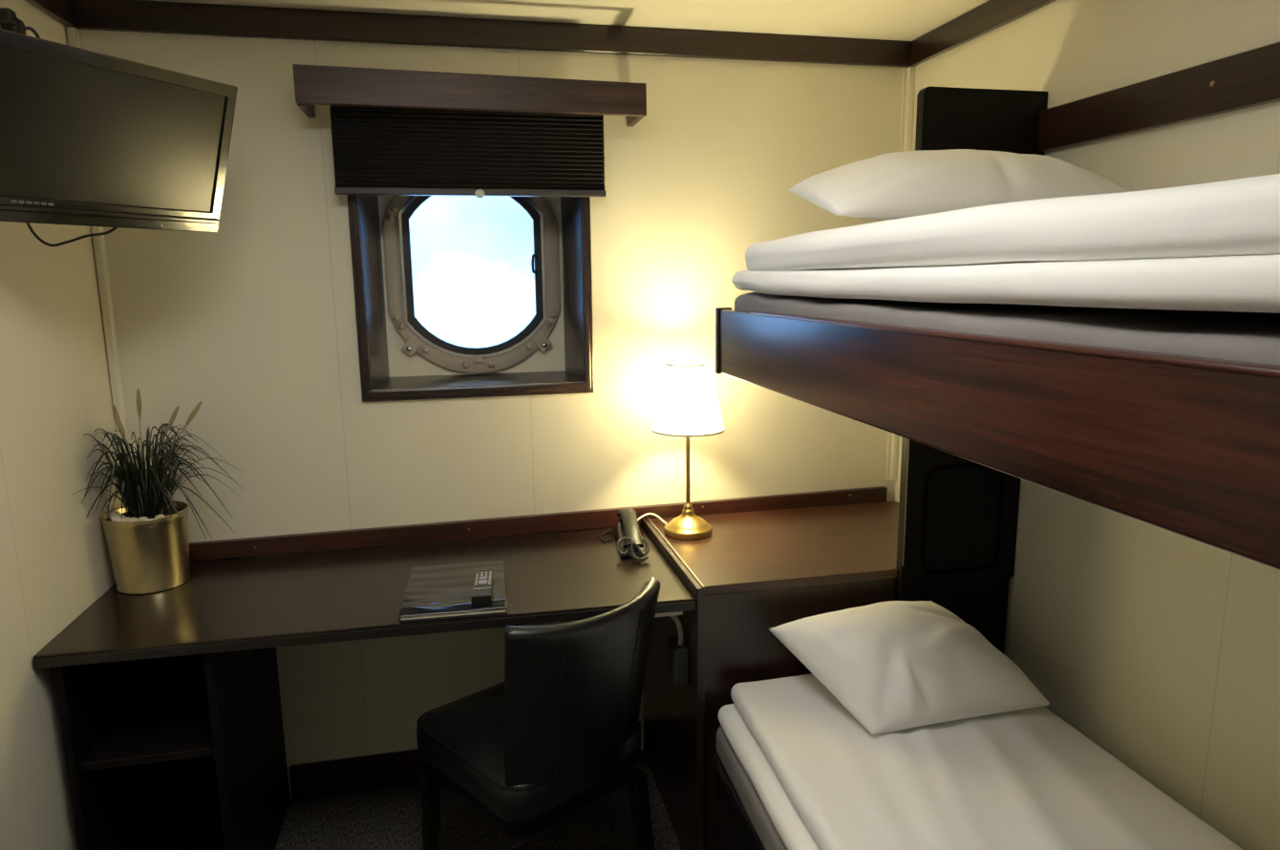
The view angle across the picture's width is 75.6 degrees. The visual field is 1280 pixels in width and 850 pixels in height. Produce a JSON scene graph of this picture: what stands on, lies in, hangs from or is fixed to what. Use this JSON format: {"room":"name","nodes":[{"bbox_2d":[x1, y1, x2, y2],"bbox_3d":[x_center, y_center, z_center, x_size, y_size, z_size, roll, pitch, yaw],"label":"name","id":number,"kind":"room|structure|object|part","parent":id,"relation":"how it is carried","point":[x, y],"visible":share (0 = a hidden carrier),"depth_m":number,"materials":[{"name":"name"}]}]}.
{"room":"ship interior","nodes":[
{"label":"ship interior","id":0,"kind":"room"},
{"bbox_2d":[0,0,126,849],"bbox_3d":[-1.043,0.313,0.587,0.100,2.114,3.150,-3,10,-12],"label":"wall","id":1,"kind":"structure","parent":0,"point":[55,390],"depth_m":1.71,"materials":[{"name":"beige paint"}]},
{"bbox_2d":[0,7,40,38],"bbox_3d":[-1.254,-0.764,1.683,0.044,0.128,0.124,-1,10,0],"label":"plug","id":2,"kind":"object","parent":1,"relation":"attached to","point":[9,20],"visible":0.55,"depth_m":1.64,"materials":[{"name":"black plastic"}]},
{"bbox_2d":[25,0,73,26],"bbox_3d":[-0.995,-0.695,0.411,0.018,0.068,3.132,-3,10,-12],"label":"trim","id":3,"kind":"structure","parent":1,"relation":"attached to","point":[60,10],"depth_m":1.85,"materials":[{"name":"brown wood"}]},
{"bbox_3d":[-1.112,-0.592,1.569,0.260,0.187,0.214,-3,10,-12],"label":"wall bracket","id":4,"kind":"object","parent":1,"relation":"attached to","visible":0},
{"bbox_2d":[0,28,237,246],"bbox_3d":[-1.034,-0.506,1.554,0.273,0.328,0.462,4,11,23],"label":"television","id":5,"kind":"object","parent":4,"relation":"attached to","point":[88,138],"visible":1,"depth_m":1.50,"materials":[{"name":"black plastic"}]},
{"bbox_2d":[275,750,682,849],"bbox_3d":[0.083,1.348,1.019,2.380,0.100,3.350,-3,10,-12],"label":"floor","id":6,"kind":"structure","parent":0,"point":[390,818],"depth_m":2.24,"materials":[{"name":"grey carpet"}]},
{"bbox_2d":[32,526,695,849],"bbox_3d":[-0.593,0.741,2.075,1.354,0.738,0.586,-3,10,-12],"label":"desk","id":7,"kind":"object","parent":6,"relation":"on","point":[168,701],"visible":0.87,"depth_m":1.92,"materials":[{"name":"brown wood"}]},
{"bbox_3d":[-1.231,0.784,1.978,0.018,0.704,0.517,-3,10,-12],"label":"panel","id":8,"kind":"part","parent":7,"relation":"part of","materials":[{"name":"black wood"}]},
{"bbox_2d":[79,657,213,771],"bbox_3d":[-1.093,0.669,1.986,0.265,0.018,0.484,-3,10,-12],"label":"shelf","id":9,"kind":"object","parent":7,"relation":"attached to","point":[165,716],"depth_m":1.88,"materials":[{"name":"black wood"}]},
{"bbox_2d":[70,388,241,594],"bbox_3d":[-1.141,0.151,1.992,0.364,0.479,0.301,-3,10,-12],"label":"potted plant","id":10,"kind":"object","parent":7,"relation":"on","point":[147,539],"visible":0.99,"depth_m":1.96,"materials":[{"name":"green plant"}]},
{"bbox_3d":[-1.196,0.298,2.016,0.184,0.183,0.184,-3,10,-12],"label":"pot","id":11,"kind":"part","parent":10,"relation":"part of","materials":[{"name":"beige metal"}]},
{"bbox_3d":[-1.145,0.735,2.247,0.265,0.704,0.015,-3,10,-12],"label":"panel","id":12,"kind":"part","parent":7,"relation":"part of","materials":[{"name":"black wood"}]},
{"bbox_3d":[-0.952,0.770,2.032,0.019,0.705,0.527,-3,10,-12],"label":"panel","id":13,"kind":"part","parent":7,"relation":"part of","materials":[{"name":"black wood"}]},
{"bbox_2d":[398,559,507,622],"bbox_3d":[-0.432,0.379,1.936,0.229,0.026,0.316,-2,10,-10],"label":"magazine","id":14,"kind":"object","parent":7,"relation":"on","point":[437,591],"visible":0.91,"depth_m":1.89,"materials":[{"name":"black paper"}]},
{"bbox_2d":[470,571,492,606],"bbox_3d":[-0.359,0.368,1.888,0.043,0.023,0.184,-2,10,-8],"label":"remote control","id":15,"kind":"object","parent":14,"relation":"on","point":[481,593],"visible":1,"depth_m":1.84,"materials":[{"name":"black plastic"}]},
{"bbox_2d":[599,508,649,561],"bbox_3d":[-0.044,0.289,2.233,0.121,0.083,0.280,-2,10,-6],"label":"telephone","id":16,"kind":"object","parent":7,"relation":"on","point":[629,543],"visible":1,"depth_m":2.17,"materials":[{"name":"black plastic"}]},
{"bbox_3d":[-0.091,0.308,2.329,0.043,0.012,0.094,3,11,22],"label":"line cord","id":17,"kind":"part","parent":16,"relation":"part of","materials":[{"name":"black plastic"}]},
{"bbox_3d":[-0.017,0.320,2.143,0.089,0.046,0.088,-2,10,-6],"label":"coiled cord","id":18,"kind":"part","parent":16,"relation":"part of","materials":[{"name":"grey plastic"}]},
{"bbox_3d":[-0.017,0.431,1.879,0.230,0.016,0.030,-3,10,-12],"label":"support rail","id":19,"kind":"part","parent":7,"relation":"part of","materials":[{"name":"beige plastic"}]},
{"bbox_2d":[416,576,660,849],"bbox_3d":[-0.225,0.734,1.882,0.402,0.811,0.500,-10,14,-41],"label":"desk chair","id":20,"kind":"object","parent":6,"relation":"on","point":[528,751],"visible":1,"depth_m":1.70,"materials":[{"name":"black leather"}]},
{"bbox_3d":[-0.494,0.966,1.972,0.043,0.329,0.043,-10,14,-41],"label":"leg","id":21,"kind":"part","parent":20,"relation":"part of","materials":[{"name":"black wood"}]},
{"bbox_3d":[-0.244,1.012,1.701,0.043,0.329,0.075,-10,14,-41],"label":"leg","id":22,"kind":"part","parent":20,"relation":"part of","materials":[{"name":"black wood"}]},
{"bbox_3d":[-0.252,0.713,1.909,0.402,0.100,0.418,-10,14,-41],"label":"seat","id":23,"kind":"part","parent":20,"relation":"part of","materials":[{"name":"black leather"}]},
{"bbox_3d":[-0.252,0.783,1.922,0.366,0.042,0.382,-10,14,-41],"label":"seat frame","id":24,"kind":"part","parent":20,"relation":"part of","materials":[{"name":"black leather"}]},
{"bbox_3d":[-0.107,0.559,1.717,0.397,0.412,0.143,-10,14,-41],"label":"backrest","id":25,"kind":"part","parent":20,"relation":"part of","materials":[{"name":"black leather"}]},
{"bbox_3d":[0.007,0.969,1.925,0.043,0.329,0.075,-10,14,-41],"label":"leg","id":26,"kind":"part","parent":20,"relation":"part of","materials":[{"name":"black wood"}]},
{"bbox_2d":[712,753,765,849],"bbox_3d":[0.766,1.100,1.090,0.782,0.348,2.021,-3,10,-12],"label":"bunk","id":27,"kind":"object","parent":6,"relation":"on","point":[739,833],"visible":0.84,"depth_m":1.87,"materials":[{"name":"black"}]},
{"bbox_2d":[715,725,787,849],"bbox_3d":[0.734,0.885,1.054,0.829,0.081,1.999,-3,10,-12],"label":"mattress","id":28,"kind":"object","parent":27,"relation":"on","point":[745,789],"visible":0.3,"depth_m":1.69,"materials":[{"name":"white fabric"}]},
{"bbox_2d":[717,673,1243,849],"bbox_3d":[0.717,0.779,1.051,0.813,0.127,1.955,-3,10,-12],"label":"duvet","id":29,"kind":"object","parent":28,"relation":"on","point":[1025,778],"visible":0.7,"depth_m":1.52,"materials":[{"name":"white fabric"}]},
{"bbox_2d":[768,600,1052,735],"bbox_3d":[0.582,0.499,1.803,0.542,0.189,0.286,-3,10,-12],"label":"pillow","id":30,"kind":"object","parent":29,"relation":"on","point":[893,665],"visible":1,"depth_m":1.72,"materials":[{"name":"white fabric"}]},
{"bbox_2d":[641,501,898,849],"bbox_3d":[0.471,0.675,2.297,0.821,0.767,0.584,-3,10,-12],"label":"base cabinet","id":31,"kind":"object","parent":6,"relation":"on","point":[756,572],"visible":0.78,"depth_m":2.01,"materials":[{"name":"brown wood"}]},
{"bbox_3d":[0.079,0.696,2.214,0.018,0.764,0.584,-3,10,-12],"label":"panel","id":32,"kind":"part","parent":31,"relation":"part of","materials":[{"name":"brown wood"}]},
{"bbox_2d":[666,615,688,685],"bbox_3d":[0.083,0.523,1.988,0.050,0.190,0.086,-3,10,-12],"label":"junction box","id":33,"kind":"object","parent":31,"relation":"attached to","point":[677,652],"visible":0.91,"depth_m":1.96,"materials":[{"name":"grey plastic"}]},
{"bbox_2d":[637,361,725,539],"bbox_3d":[0.117,0.068,2.283,0.198,0.486,0.259,-6,11,-27],"label":"table lamp","id":34,"kind":"object","parent":31,"relation":"on","point":[688,406],"visible":0.98,"depth_m":2.17,"materials":[{"name":"white fabric"}]},
{"bbox_3d":[0.037,0.279,2.384,0.122,0.038,0.048,4,11,24],"label":"power cord","id":35,"kind":"part","parent":34,"relation":"part of","materials":[{"name":"beige plastic"}]},
{"bbox_3d":[0.132,0.084,2.259,0.025,0.262,0.025,-3,10,-12],"label":"stem","id":36,"kind":"part","parent":34,"relation":"part of","materials":[{"name":"gold metal"}]},
{"bbox_3d":[0.130,-0.075,2.230,0.196,0.178,0.196,-3,10,-12],"label":"lamp shade","id":37,"kind":"part","parent":34,"relation":"part of","materials":[{"name":"fabric"}]},
{"bbox_3d":[0.383,0.706,2.022,0.491,0.664,0.018,-3,10,-12],"label":"panel","id":38,"kind":"part","parent":31,"relation":"part of","materials":[{"name":"brown wood"}]},
{"bbox_2d":[895,85,1047,654],"bbox_3d":[0.774,0.172,1.994,0.309,1.858,0.028,-3,10,-12],"label":"panel","id":39,"kind":"object","parent":6,"relation":"on","point":[957,523],"visible":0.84,"depth_m":1.98,"materials":[{"name":"black wood"}]},
{"bbox_2d":[78,29,903,798],"bbox_3d":[-0.276,-0.017,2.388,2.380,2.114,0.100,-3,10,-12],"label":"wall","id":40,"kind":"structure","parent":0,"point":[253,320],"depth_m":2.29,"materials":[{"name":"beige paint"}]},
{"bbox_2d":[66,26,130,476],"bbox_3d":[-1.320,-0.314,2.040,0.020,1.245,0.022,-3,10,-12],"label":"trim","id":41,"kind":"structure","parent":40,"relation":"attached to","point":[73,33],"depth_m":2.04,"materials":[{"name":"beige"}]},
{"bbox_2d":[288,722,640,800],"bbox_3d":[-0.496,0.994,2.456,1.020,0.104,0.016,-3,10,-12],"label":"baseboard","id":42,"kind":"structure","parent":40,"relation":"attached to","point":[329,778],"depth_m":2.38,"materials":[{"name":"brown wood"}]},
{"bbox_2d":[329,105,606,198],"bbox_3d":[-0.429,-0.708,2.118,0.686,0.248,0.040,-3,10,-12],"label":"blind","id":43,"kind":"object","parent":40,"relation":"attached to","point":[384,151],"visible":0.88,"depth_m":2.11,"materials":[{"name":"grey fabric"}]},
{"bbox_3d":[-0.430,-0.815,2.099,0.682,0.030,0.040,-3,10,-12],"label":"head rail","id":44,"kind":"part","parent":43,"relation":"part of","materials":[{"name":"grey"}]},
{"bbox_3d":[-0.427,-0.602,2.135,0.686,0.018,0.024,-3,10,-12],"label":"rail","id":45,"kind":"part","parent":43,"relation":"part of","materials":[{"name":"grey metal"}]},
{"bbox_2d":[292,64,646,127],"bbox_3d":[-0.410,-0.823,2.078,0.837,0.090,0.166,-3,10,-12],"label":"window valance","id":46,"kind":"object","parent":40,"relation":"attached to","point":[313,84],"visible":1,"depth_m":1.99,"materials":[{"name":"brown wood"}]},
{"bbox_2d":[347,194,594,402],"bbox_3d":[-0.466,-0.444,2.327,0.630,0.720,0.250,-3,10,-12],"label":"window","id":47,"kind":"structure","parent":40,"relation":"in","point":[402,352],"depth_m":2.37,"materials":[{"name":"brown wood"}]},
{"bbox_3d":[-0.489,-0.463,2.434,0.620,0.720,0.029,-3,10,-12],"label":"hull plate","id":48,"kind":"part","parent":47,"relation":"part of","materials":[{"name":"beige paint"}]},
{"bbox_3d":[-0.489,-0.462,2.431,0.351,0.467,0.006,-3,10,-12],"label":"glass pane","id":49,"kind":"part","parent":47,"relation":"part of","materials":[{"name":"glass"}]},
{"bbox_2d":[70,0,915,67],"bbox_3d":[-0.274,-1.014,2.151,2.179,0.068,0.018,-3,10,-12],"label":"trim","id":50,"kind":"structure","parent":40,"relation":"attached to","point":[115,15],"depth_m":2.11,"materials":[{"name":"brown wood"}]},
{"bbox_2d":[189,486,887,561],"bbox_3d":[-0.275,0.281,2.376,2.144,0.071,0.022,-3,10,-12],"label":"backsplash","id":51,"kind":"structure","parent":40,"relation":"attached to","point":[490,527],"depth_m":2.34,"materials":[{"name":"brown wood"}]},
{"bbox_2d":[885,66,915,481],"bbox_3d":[0.783,-0.428,2.487,0.030,1.225,0.020,-3,10,-12],"label":"trim","id":52,"kind":"structure","parent":40,"relation":"attached to","point":[908,74],"depth_m":2.41,"materials":[{"name":"beige"}]},
{"bbox_2d":[143,0,989,41],"bbox_3d":[0.058,-0.831,0.629,2.380,0.100,3.350,-3,10,-12],"label":"ceiling","id":53,"kind":"structure","parent":0,"point":[900,20],"depth_m":2.07,"materials":[{"name":"paint"}]},
{"bbox_2d":[893,0,1279,849],"bbox_3d":[1.185,0.203,1.061,0.100,2.114,3.150,-3,10,-12],"label":"wall","id":54,"kind":"structure","parent":0,"point":[1160,647],"depth_m":1.63,"materials":[{"name":"beige paint"}]},
{"bbox_2d":[910,0,1056,65],"bbox_3d":[1.117,-0.799,0.860,0.018,0.068,3.132,-3,10,-12],"label":"trim","id":55,"kind":"structure","parent":54,"relation":"attached to","point":[992,14],"depth_m":2.09,"materials":[{"name":"brown wood"}]},
{"bbox_2d":[715,307,1279,570],"bbox_3d":[0.758,-0.030,0.895,0.776,0.142,2.032,-3,10,-12],"label":"bunk","id":56,"kind":"object","parent":54,"relation":"attached to","point":[1186,446],"visible":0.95,"depth_m":0.76,"materials":[{"name":"brown wood"}]},
{"bbox_2d":[734,292,1279,364],"bbox_3d":[0.770,-0.067,0.890,0.742,0.134,1.988,-3,10,-12],"label":"mattress","id":57,"kind":"object","parent":56,"relation":"on","point":[1254,337],"visible":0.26,"depth_m":0.86,"materials":[{"name":"white fabric"}]},
{"bbox_2d":[731,173,1279,313],"bbox_3d":[0.757,-0.188,0.875,0.746,0.124,1.946,-3,10,-12],"label":"duvet","id":58,"kind":"object","parent":57,"relation":"on","point":[1211,246],"visible":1,"depth_m":0.78,"materials":[{"name":"white fabric"}]},
{"bbox_2d":[786,149,1129,219],"bbox_3d":[0.610,-0.467,1.608,0.650,0.146,0.345,-3,10,-12],"label":"pillow","id":59,"kind":"object","parent":58,"relation":"on","point":[908,183],"visible":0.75,"depth_m":1.47,"materials":[{"name":"white fabric"}]},
{"bbox_2d":[1036,42,1279,151],"bbox_3d":[1.122,-0.491,0.890,0.026,0.088,2.022,-3,10,-12],"label":"guard rail","id":60,"kind":"object","parent":54,"relation":"attached to","point":[1248,78],"visible":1,"depth_m":1.52,"materials":[{"name":"brown wood"}]},
{"label":"outside","id":61,"kind":"structure","parent":0,"visible":0},
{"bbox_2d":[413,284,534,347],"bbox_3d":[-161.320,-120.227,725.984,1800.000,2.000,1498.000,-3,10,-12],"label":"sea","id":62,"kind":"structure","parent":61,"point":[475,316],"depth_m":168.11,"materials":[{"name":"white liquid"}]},
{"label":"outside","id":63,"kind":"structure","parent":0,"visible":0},
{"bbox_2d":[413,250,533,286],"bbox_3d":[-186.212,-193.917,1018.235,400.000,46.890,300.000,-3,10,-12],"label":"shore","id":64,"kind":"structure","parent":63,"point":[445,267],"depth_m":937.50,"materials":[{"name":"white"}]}
]}

